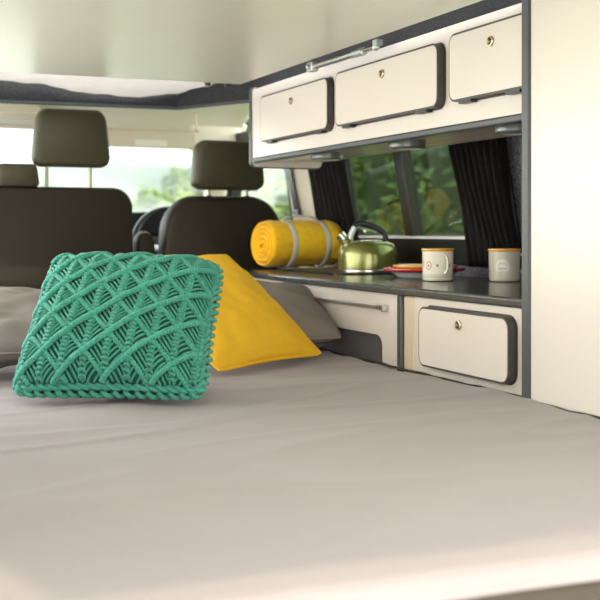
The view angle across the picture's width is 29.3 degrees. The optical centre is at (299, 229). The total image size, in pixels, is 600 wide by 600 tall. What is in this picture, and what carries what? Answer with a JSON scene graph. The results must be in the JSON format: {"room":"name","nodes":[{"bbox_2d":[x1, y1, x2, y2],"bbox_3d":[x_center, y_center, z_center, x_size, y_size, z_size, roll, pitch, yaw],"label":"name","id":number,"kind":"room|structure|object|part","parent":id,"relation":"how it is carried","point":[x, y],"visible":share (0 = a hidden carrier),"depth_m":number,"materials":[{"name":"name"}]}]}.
{"room":"vehicle interior","nodes":[
{"label":"vehicle interior","id":0,"kind":"room"},
{"bbox_2d":[0,128,190,205],"bbox_3d":[-10.115,-2.846,34.792,13.200,8.307,9.000,0,0,-23],"label":"sky","id":1,"kind":"structure","parent":0,"point":[129,169],"depth_m":32.47,"materials":[{"name":"white"}]},
{"bbox_2d":[0,103,248,129],"bbox_3d":[-1.016,-0.557,4.708,1.960,0.205,1.050,0,0,-23],"label":"ceiling","id":2,"kind":"structure","parent":0,"point":[235,115],"depth_m":5.24,"materials":[{"name":"beige plastic"}]},
{"bbox_2d":[0,108,39,126],"bbox_3d":[-1.314,-0.488,4.823,0.476,0.086,0.193,0,0,-23],"label":"sun visor","id":3,"kind":"object","parent":2,"relation":"attached to","point":[3,115],"visible":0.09,"depth_m":4.85,"materials":[{"name":"beige plastic"}]},
{"bbox_3d":[-1.344,-0.452,4.896,0.460,0.011,0.011,0,0,-23],"label":"hinge rod","id":4,"kind":"part","parent":3,"relation":"part of","materials":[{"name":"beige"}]},
{"bbox_3d":[-1.309,-0.483,4.813,0.440,0.014,0.170,0,0,-23],"label":"visor panel","id":5,"kind":"part","parent":3,"relation":"part of","materials":[{"name":"beige plastic"}]},
{"bbox_2d":[97,110,199,148],"bbox_3d":[-0.688,-0.452,5.173,0.491,0.159,0.031,0,0,-23],"label":"sun visor","id":6,"kind":"object","parent":2,"relation":"attached to","point":[117,137],"visible":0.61,"depth_m":5.18,"materials":[{"name":"beige plastic"}]},
{"bbox_3d":[-0.690,-0.410,5.178,0.455,0.076,0.017,0,0,-23],"label":"visor panel","id":7,"kind":"part","parent":6,"relation":"part of","materials":[{"name":"beige plastic"}]},
{"bbox_3d":[-0.687,-0.452,5.171,0.475,0.011,0.011,0,0,-23],"label":"hinge rod","id":8,"kind":"part","parent":6,"relation":"part of","materials":[{"name":"beige plastic"}]},
{"bbox_2d":[189,126,241,150],"bbox_3d":[-0.400,-0.445,5.437,0.260,0.150,0.040,0,0,-23],"label":"sun visor","id":9,"kind":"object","parent":2,"relation":"attached to","point":[206,132],"depth_m":5.42,"materials":[{"name":"beige plastic"}]},
{"bbox_2d":[204,124,246,195],"bbox_3d":[-0.412,-0.245,5.817,0.094,0.565,0.727,0,0,-19],"label":"trim","id":10,"kind":"structure","parent":2,"relation":"attached to","point":[212,192],"depth_m":5.82,"materials":[{"name":"beige"}]},
{"bbox_2d":[0,100,248,109],"bbox_3d":[-0.999,-0.458,4.073,1.677,0.012,0.323,0,0,-9],"label":"trim","id":11,"kind":"structure","parent":0,"point":[1,101],"depth_m":4.20,"materials":[{"name":"grey"}]},
{"bbox_2d":[0,0,481,83],"bbox_3d":[-0.272,-0.512,2.301,1.395,0.025,2.975,0,0,-23],"label":"ceiling","id":12,"kind":"structure","parent":0,"point":[207,41],"depth_m":2.92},
{"bbox_2d":[306,39,382,72],"bbox_3d":[0.117,-0.485,3.214,0.038,0.030,0.460,0,0,-23],"label":"gas strut","id":13,"kind":"object","parent":12,"relation":"attached to","point":[313,66],"visible":1,"depth_m":3.19,"materials":[{"name":"silver metal"}]},
{"bbox_3d":[0.179,-0.482,3.073,0.013,0.013,0.087,0,0,-23],"label":"rod","id":14,"kind":"part","parent":13,"relation":"part of","materials":[{"name":"silver metal"}]},
{"bbox_2d":[227,130,299,266],"bbox_3d":[-0.154,0.154,5.447,0.284,1.252,1.029,0,0,-23],"label":"door","id":15,"kind":"structure","parent":0,"point":[242,136],"depth_m":5.33,"materials":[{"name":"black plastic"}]},
{"bbox_2d":[334,135,521,279],"bbox_3d":[0.727,0.139,3.069,0.391,1.438,3.400,0,0,-23],"label":"wall","id":16,"kind":"structure","parent":0,"point":[514,143],"depth_m":3.36,"materials":[{"name":"grey fabric"}]},
{"bbox_2d":[0,80,253,106],"bbox_3d":[-0.994,-0.503,4.103,1.718,0.083,0.360,0,0,-9],"label":"trim","id":17,"kind":"structure","parent":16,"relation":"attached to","point":[9,90],"depth_m":4.18,"materials":[{"name":"grey fabric"}]},
{"bbox_2d":[0,72,214,96],"bbox_3d":[-0.879,-0.525,3.914,1.600,0.065,0.420,0,0,-23],"label":"canvas","id":18,"kind":"object","parent":17,"relation":"on","point":[124,87],"visible":0.41,"depth_m":4.09},
{"bbox_2d":[286,169,300,214],"bbox_3d":[-0.036,-0.203,4.812,0.056,0.275,0.075,0,0,-23],"label":"belt","id":19,"kind":"object","parent":16,"relation":"hanging from","point":[296,211],"visible":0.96,"depth_m":4.81,"materials":[{"name":"grey fabric"}]},
{"bbox_2d":[288,169,333,266],"bbox_3d":[0.092,0.179,4.819,0.320,1.358,0.300,0,0,-23],"label":"trim","id":20,"kind":"structure","parent":16,"relation":"attached to","point":[301,180],"depth_m":4.75,"materials":[{"name":"beige plastic"}]},
{"bbox_2d":[249,3,521,169],"bbox_3d":[0.269,-0.362,3.291,0.299,0.288,1.734,0,0,-23],"label":"overhead cabinet","id":21,"kind":"object","parent":16,"relation":"attached to","point":[453,84],"visible":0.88,"depth_m":3.00,"materials":[{"name":"beige laminate"}]},
{"bbox_3d":[-0.049,-0.362,4.085,0.266,0.281,0.020,0,0,-23],"label":"panel","id":22,"kind":"part","parent":21,"relation":"part of","materials":[{"name":"beige laminate"}]},
{"bbox_3d":[-0.028,-0.374,3.636,0.001,0.145,0.551,0,0,-23],"label":"door","id":23,"kind":"part","parent":21,"relation":"part of","materials":[{"name":"beige laminate"}]},
{"bbox_3d":[-0.018,-0.374,3.640,0.021,0.155,0.560,0,0,-23],"label":"door","id":24,"kind":"part","parent":21,"relation":"part of","materials":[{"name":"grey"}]},
{"bbox_2d":[311,152,343,160],"bbox_3d":[0.087,-0.232,3.614,0.102,0.022,0.102,0,0,-23],"label":"puck light","id":25,"kind":"object","parent":21,"relation":"attached to","point":[327,156],"visible":0.89,"depth_m":3.57,"materials":[{"name":"grey metal"}]},
{"bbox_3d":[0.217,-0.377,3.051,0.001,0.147,0.589,0,0,-23],"label":"door","id":26,"kind":"part","parent":21,"relation":"part of","materials":[{"name":"beige laminate"}]},
{"bbox_3d":[0.227,-0.377,3.055,0.021,0.157,0.598,0,0,-23],"label":"door","id":27,"kind":"part","parent":21,"relation":"part of","materials":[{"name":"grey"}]},
{"bbox_3d":[0.289,-0.247,3.284,0.242,0.008,1.705,0,0,-23],"label":"underside panel","id":28,"kind":"part","parent":21,"relation":"part of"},
{"bbox_2d":[388,139,425,149],"bbox_3d":[0.291,-0.232,3.125,0.102,0.022,0.102,0,0,-23],"label":"puck light","id":29,"kind":"object","parent":21,"relation":"attached to","point":[412,144],"visible":0.89,"depth_m":3.08,"materials":[{"name":"grey metal"}]},
{"bbox_3d":[0.423,-0.383,2.587,0.021,0.161,0.309,0,0,-23],"label":"door","id":30,"kind":"part","parent":21,"relation":"part of","materials":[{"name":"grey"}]},
{"bbox_3d":[0.414,-0.383,2.581,0.001,0.151,0.304,0,0,-23],"label":"door","id":31,"kind":"part","parent":21,"relation":"part of","materials":[{"name":"beige laminate"}]},
{"bbox_2d":[495,122,521,134],"bbox_3d":[0.498,-0.232,2.631,0.102,0.022,0.102,0,0,-23],"label":"puck light","id":32,"kind":"object","parent":21,"relation":"attached to","point":[516,128],"visible":0.44,"depth_m":2.59,"materials":[{"name":"grey metal"}]},
{"bbox_2d":[254,0,521,87],"bbox_3d":[0.459,-0.558,2.712,0.380,0.123,2.950,0,0,-23],"label":"trim","id":33,"kind":"structure","parent":16,"relation":"attached to","point":[483,7],"depth_m":2.95,"materials":[{"name":"grey plastic"}]},
{"bbox_2d":[345,137,521,265],"bbox_3d":[0.409,-0.107,3.922,0.123,0.445,1.180,0,0,-23],"label":"window","id":34,"kind":"structure","parent":16,"relation":"in","point":[412,195],"depth_m":3.95,"materials":[{"name":"clear glass"}]},
{"bbox_3d":[0.285,-0.144,4.212,0.064,0.332,0.490,0,0,-23],"label":"pane","id":35,"kind":"part","parent":34,"relation":"part of","materials":[{"name":"clear glass"}]},
{"bbox_3d":[0.410,0.025,3.922,0.011,0.009,1.120,0,0,-23],"label":"sill","id":36,"kind":"part","parent":34,"relation":"part of","materials":[{"name":"white plastic"}]},
{"bbox_3d":[0.503,-0.144,3.690,0.064,0.332,0.620,0,0,-23],"label":"pane","id":37,"kind":"part","parent":34,"relation":"part of","materials":[{"name":"clear glass"}]},
{"bbox_3d":[0.315,-0.306,3.937,0.053,0.012,1.460,0,0,-23],"label":"rail","id":38,"kind":"object","parent":16,"relation":"attached to","visible":0},
{"bbox_2d":[308,159,359,239],"bbox_3d":[0.127,-0.092,4.490,0.118,0.415,0.326,0,0,-23],"label":"curtain","id":39,"kind":"object","parent":38,"relation":"hanging from","point":[330,188],"visible":0.53,"depth_m":4.44,"materials":[{"name":"black fabric"}]},
{"bbox_2d":[448,137,521,268],"bbox_3d":[0.558,-0.092,3.459,0.120,0.415,0.292,0,0,-23],"label":"curtain","id":40,"kind":"object","parent":38,"relation":"hanging from","point":[480,168],"visible":0.74,"depth_m":3.45,"materials":[{"name":"black fabric"}]},
{"bbox_3d":[-0.400,0.888,3.546,1.960,0.060,4.950,0,0,-23],"label":"floor","id":41,"kind":"structure","parent":0,"visible":0},
{"bbox_2d":[0,108,132,288],"bbox_3d":[-1.230,0.201,4.466,1.057,1.312,0.630,0,0,-23],"label":"seat","id":42,"kind":"object","parent":41,"relation":"on","point":[38,225],"visible":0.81,"depth_m":4.27,"materials":[{"name":"black leather"}]},
{"bbox_3d":[-0.948,-0.193,4.292,0.013,0.126,0.013,0,0,-23],"label":"headrest post","id":43,"kind":"part","parent":42,"relation":"part of","materials":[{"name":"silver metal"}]},
{"bbox_3d":[-1.138,0.169,4.245,1.057,0.662,0.130,0,0,-23],"label":"backrest","id":44,"kind":"part","parent":42,"relation":"part of","materials":[{"name":"black leather"}]},
{"bbox_3d":[-0.797,-0.193,4.355,0.013,0.126,0.013,0,0,-23],"label":"headrest post","id":45,"kind":"part","parent":42,"relation":"part of","materials":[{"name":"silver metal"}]},
{"bbox_2d":[132,212,164,254],"bbox_3d":[-1.280,0.386,5.416,1.900,0.942,0.540,0,0,-23],"label":"dashboard","id":46,"kind":"object","parent":41,"relation":"on","point":[152,226],"visible":0.02,"depth_m":5.37,"materials":[{"name":"grey plastic"}]},
{"bbox_2d":[132,212,164,233],"bbox_3d":[-0.661,-0.033,5.490,0.420,0.105,0.200,0,0,-23],"label":"hood","id":47,"kind":"object","parent":46,"relation":"attached to","point":[152,226],"depth_m":5.37,"materials":[{"name":"black plastic"}]},
{"bbox_2d":[133,206,169,254],"bbox_3d":[-0.603,0.075,5.261,0.398,0.370,0.364,0,0,-23],"label":"steering wheel","id":48,"kind":"object","parent":46,"relation":"attached to","point":[148,215],"visible":0.16,"depth_m":5.17,"materials":[{"name":"black plastic"}]},
{"bbox_2d":[133,140,282,271],"bbox_3d":[-0.447,0.251,4.794,0.632,1.212,0.630,0,0,-23],"label":"seat","id":49,"kind":"object","parent":41,"relation":"on","point":[208,224],"visible":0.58,"depth_m":4.51,"materials":[{"name":"black leather"}]},
{"bbox_3d":[-0.611,0.170,4.481,0.087,0.329,0.100,0,0,-23],"label":"armrest","id":50,"kind":"part","parent":49,"relation":"part of","materials":[{"name":"black leather"}]},
{"bbox_3d":[-0.316,0.182,4.589,0.549,0.635,0.130,0,0,-23],"label":"backrest","id":51,"kind":"part","parent":49,"relation":"part of","materials":[{"name":"black leather"}]},
{"bbox_2d":[0,348,599,599],"bbox_3d":[-0.346,0.604,2.565,1.442,0.507,2.910,0,0,-23],"label":"bed","id":52,"kind":"object","parent":41,"relation":"on","point":[330,475],"visible":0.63,"depth_m":1.56,"materials":[{"name":"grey grey-beige cotton fabric"}]},
{"bbox_2d":[0,287,41,367],"bbox_3d":[-0.779,0.241,2.865,0.645,0.187,0.442,0,0,-16],"label":"bed pillow","id":53,"kind":"object","parent":52,"relation":"on","point":[17,304],"visible":0.23,"depth_m":2.74,"materials":[{"name":"grey fabric"}]},
{"bbox_2d":[12,251,223,399],"bbox_3d":[-0.381,0.200,2.471,0.418,0.306,0.300,0,0,7],"label":"cushion","id":54,"kind":"object","parent":52,"relation":"on","point":[135,325],"visible":1,"depth_m":2.37,"materials":[{"name":"teal fabric"}]},
{"bbox_2d":[165,254,321,370],"bbox_3d":[-0.207,0.207,3.090,0.372,0.279,0.498,0,0,35],"label":"cushion","id":55,"kind":"object","parent":52,"relation":"on","point":[252,328],"visible":0.55,"depth_m":3.02,"materials":[{"name":"fabric"}]},
{"bbox_2d":[256,280,340,343],"bbox_3d":[-0.208,0.247,3.411,0.597,0.204,0.437,0,0,-10],"label":"bed pillow","id":56,"kind":"object","parent":52,"relation":"on","point":[297,301],"visible":0.22,"depth_m":3.33,"materials":[{"name":"grey fabric"}]},
{"bbox_3d":[-0.356,0.424,2.565,1.413,0.097,2.902,0,0,-23],"label":"mattress","id":57,"kind":"part","parent":52,"relation":"part of","materials":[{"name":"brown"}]},
{"bbox_2d":[253,277,413,373],"bbox_3d":[0.206,0.514,3.756,0.519,0.686,1.590,0,0,-23],"label":"base cabinet","id":58,"kind":"object","parent":41,"relation":"on","point":[378,327],"visible":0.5,"depth_m":3.17,"materials":[{"name":"beige laminate"}]},
{"bbox_3d":[0.037,0.208,3.520,0.014,0.009,0.935,0,0,-23],"label":"rail","id":59,"kind":"part","parent":58,"relation":"part of","materials":[{"name":"silver metal"}]},
{"bbox_2d":[314,327,381,364],"bbox_3d":[0.120,0.528,3.400,0.010,0.657,0.820,0,0,-23],"label":"shutter","id":60,"kind":"object","parent":58,"relation":"hanging from","point":[361,342],"depth_m":3.26,"materials":[{"name":"grey plastic"}]},
{"bbox_2d":[249,267,521,308],"bbox_3d":[0.308,0.159,3.536,0.531,0.022,2.155,0,0,-23],"label":"countertop","id":61,"kind":"structure","parent":58,"relation":"on","point":[478,290],"depth_m":3.17,"materials":[{"name":"grey laminate"}]},
{"bbox_2d":[251,216,342,267],"bbox_3d":[-0.007,0.046,4.367,0.337,0.198,0.186,0,0,-35],"label":"rolled blanket","id":62,"kind":"object","parent":61,"relation":"on","point":[278,244],"visible":0.99,"depth_m":4.29,"materials":[{"name":"yellow fabric"}]},
{"bbox_3d":[-0.002,-0.044,4.371,0.167,0.018,0.021,0,0,-35],"label":"carry handle","id":63,"kind":"part","parent":62,"relation":"part of","materials":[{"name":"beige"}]},
{"bbox_2d":[281,268,392,274],"bbox_3d":[0.159,0.145,4.050,0.300,0.006,0.510,0,0,-23],"label":"lid","id":64,"kind":"object","parent":61,"relation":"on","point":[333,271],"visible":0.5,"depth_m":3.92,"materials":[{"name":"black glass"}]},
{"bbox_2d":[336,220,398,271],"bbox_3d":[0.235,0.054,3.958,0.211,0.175,0.211,0,0,-23],"label":"kettle","id":65,"kind":"object","parent":64,"relation":"on","point":[353,255],"visible":0.94,"depth_m":3.88,"materials":[{"name":"green metal"}]},
{"bbox_3d":[0.169,0.048,3.955,0.060,0.062,0.049,0,0,-23],"label":"spout","id":66,"kind":"part","parent":65,"relation":"part of","materials":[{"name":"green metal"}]},
{"bbox_3d":[0.232,0.001,3.958,0.067,0.025,0.014,0,0,-6],"label":"trigger lever","id":67,"kind":"part","parent":65,"relation":"part of","materials":[{"name":"silver metal"}]},
{"bbox_3d":[0.243,0.005,3.958,0.126,0.078,0.018,0,0,0],"label":"handle","id":68,"kind":"part","parent":65,"relation":"part of","materials":[{"name":"black plastic"}]},
{"bbox_2d":[382,267,464,278],"bbox_3d":[0.382,0.132,3.542,0.256,0.030,0.256,0,0,-23],"label":"plate","id":69,"kind":"object","parent":61,"relation":"on","point":[400,273],"visible":0.52,"depth_m":3.47,"materials":[{"name":"red ceramic"}]},
{"bbox_3d":[0.382,0.134,3.542,0.252,0.028,0.252,0,0,-23],"label":"dish","id":70,"kind":"part","parent":69,"relation":"part of","materials":[{"name":"white ceramic"}]},
{"bbox_2d":[393,264,456,268],"bbox_3d":[0.386,0.125,3.548,0.200,0.034,0.200,0,0,-23],"label":"plate","id":71,"kind":"object","parent":69,"relation":"on","point":[398,266],"visible":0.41,"depth_m":3.50,"materials":[{"name":"orange"}]},
{"bbox_2d":[421,248,453,280],"bbox_3d":[0.397,0.100,3.320,0.096,0.093,0.107,0,0,22],"label":"enamel mug","id":72,"kind":"object","parent":61,"relation":"on","point":[437,263],"visible":1,"depth_m":3.29,"materials":[{"name":"beige ceramic"}]},
{"bbox_2d":[423,261,452,277],"bbox_3d":[0.396,0.114,3.296,0.087,0.047,0.033,0,0,7],"label":"print","id":73,"kind":"object","parent":72,"relation":"attached to","point":[431,269],"depth_m":3.29},
{"bbox_3d":[0.417,0.097,3.268,0.009,0.056,0.030,0,0,-17],"label":"handle","id":74,"kind":"part","parent":72,"relation":"part of","materials":[{"name":"beige ceramic"}]},
{"bbox_2d":[488,248,521,281],"bbox_3d":[0.592,0.100,3.296,0.108,0.093,0.096,0,0,-38],"label":"enamel mug","id":75,"kind":"object","parent":61,"relation":"on","point":[504,263],"visible":0.85,"depth_m":3.25,"materials":[{"name":"beige"}]},
{"bbox_2d":[414,297,521,395],"bbox_3d":[0.609,0.514,2.778,0.531,0.686,0.525,0,0,-23],"label":"base cabinet","id":76,"kind":"object","parent":41,"relation":"on","point":[470,343],"visible":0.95,"depth_m":2.64,"materials":[{"name":"beige laminate"}]},
{"bbox_3d":[0.374,0.264,2.676,0.001,0.138,0.397,0,0,-23],"label":"door","id":77,"kind":"part","parent":76,"relation":"part of","materials":[{"name":"beige laminate"}]},
{"bbox_2d":[522,0,599,416],"bbox_3d":[0.826,0.180,1.952,0.289,1.353,1.163,0,0,-23],"label":"cabinet","id":78,"kind":"object","parent":41,"relation":"on","point":[561,38],"visible":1,"depth_m":2.31,"materials":[{"name":"beige laminate"}]},
{"label":"outside","id":79,"kind":"structure","parent":0,"visible":0},
{"bbox_3d":[8.638,1.298,35.052,37.000,0.020,82.000,0,0,-23],"label":"ground","id":80,"kind":"structure","parent":79,"visible":0},
{"bbox_2d":[130,198,140,211],"bbox_3d":[-4.366,0.184,27.979,1.329,2.208,1.269,0,0,-23],"label":"shrub","id":81,"kind":"object","parent":80,"relation":"on","point":[134,208],"visible":0.02,"depth_m":27.94,"materials":[{"name":"green plant"}]},
{"bbox_2d":[133,185,164,211],"bbox_3d":[-3.715,0.083,28.614,1.214,2.411,1.217,0,0,-23],"label":"shrub","id":82,"kind":"object","parent":80,"relation":"on","point":[145,198],"visible":0.23,"depth_m":28.43,"materials":[{"name":"green plant"}]},
{"bbox_2d":[160,149,192,205],"bbox_3d":[-2.051,-1.676,31.716,3.640,5.928,3.304,0,0,-23],"label":"tree","id":83,"kind":"object","parent":80,"relation":"on","point":[173,169],"visible":0.02,"depth_m":31.46,"materials":[{"name":"green plant"}]},
{"bbox_2d":[168,191,186,204],"bbox_3d":[-2.994,0.138,29.230,1.268,2.299,1.281,0,0,-23],"label":"shrub","id":84,"kind":"object","parent":80,"relation":"on","point":[171,200],"visible":0.02,"depth_m":29.12,"materials":[{"name":"green plant"}]},
{"bbox_2d":[165,119,272,204],"bbox_3d":[-0.840,-1.285,23.956,3.854,5.326,3.305,0,0,6],"label":"tree","id":85,"kind":"object","parent":80,"relation":"on","point":[192,191],"visible":0.02,"depth_m":23.42,"materials":[{"name":"green plant"}]},
{"bbox_2d":[248,168,290,220],"bbox_3d":[0.193,-0.513,19.148,2.303,3.603,2.228,0,0,-23],"label":"bush","id":86,"kind":"object","parent":80,"relation":"on","point":[276,192],"visible":0.04,"depth_m":18.79,"materials":[{"name":"green plant"}]},
{"bbox_2d":[272,169,290,220],"bbox_3d":[0.672,-0.436,15.386,2.310,3.447,2.278,0,0,-10],"label":"bush","id":87,"kind":"object","parent":80,"relation":"on","point":[279,215],"visible":0.02,"depth_m":14.72,"materials":[{"name":"green plant"}]},
{"bbox_2d":[282,193,289,220],"bbox_3d":[0.939,-0.535,13.432,2.388,3.647,2.218,0,0,-23],"label":"bush","id":88,"kind":"object","parent":80,"relation":"on","point":[286,196],"visible":0.02,"depth_m":13.53,"materials":[{"name":"green plant"}]}
]}

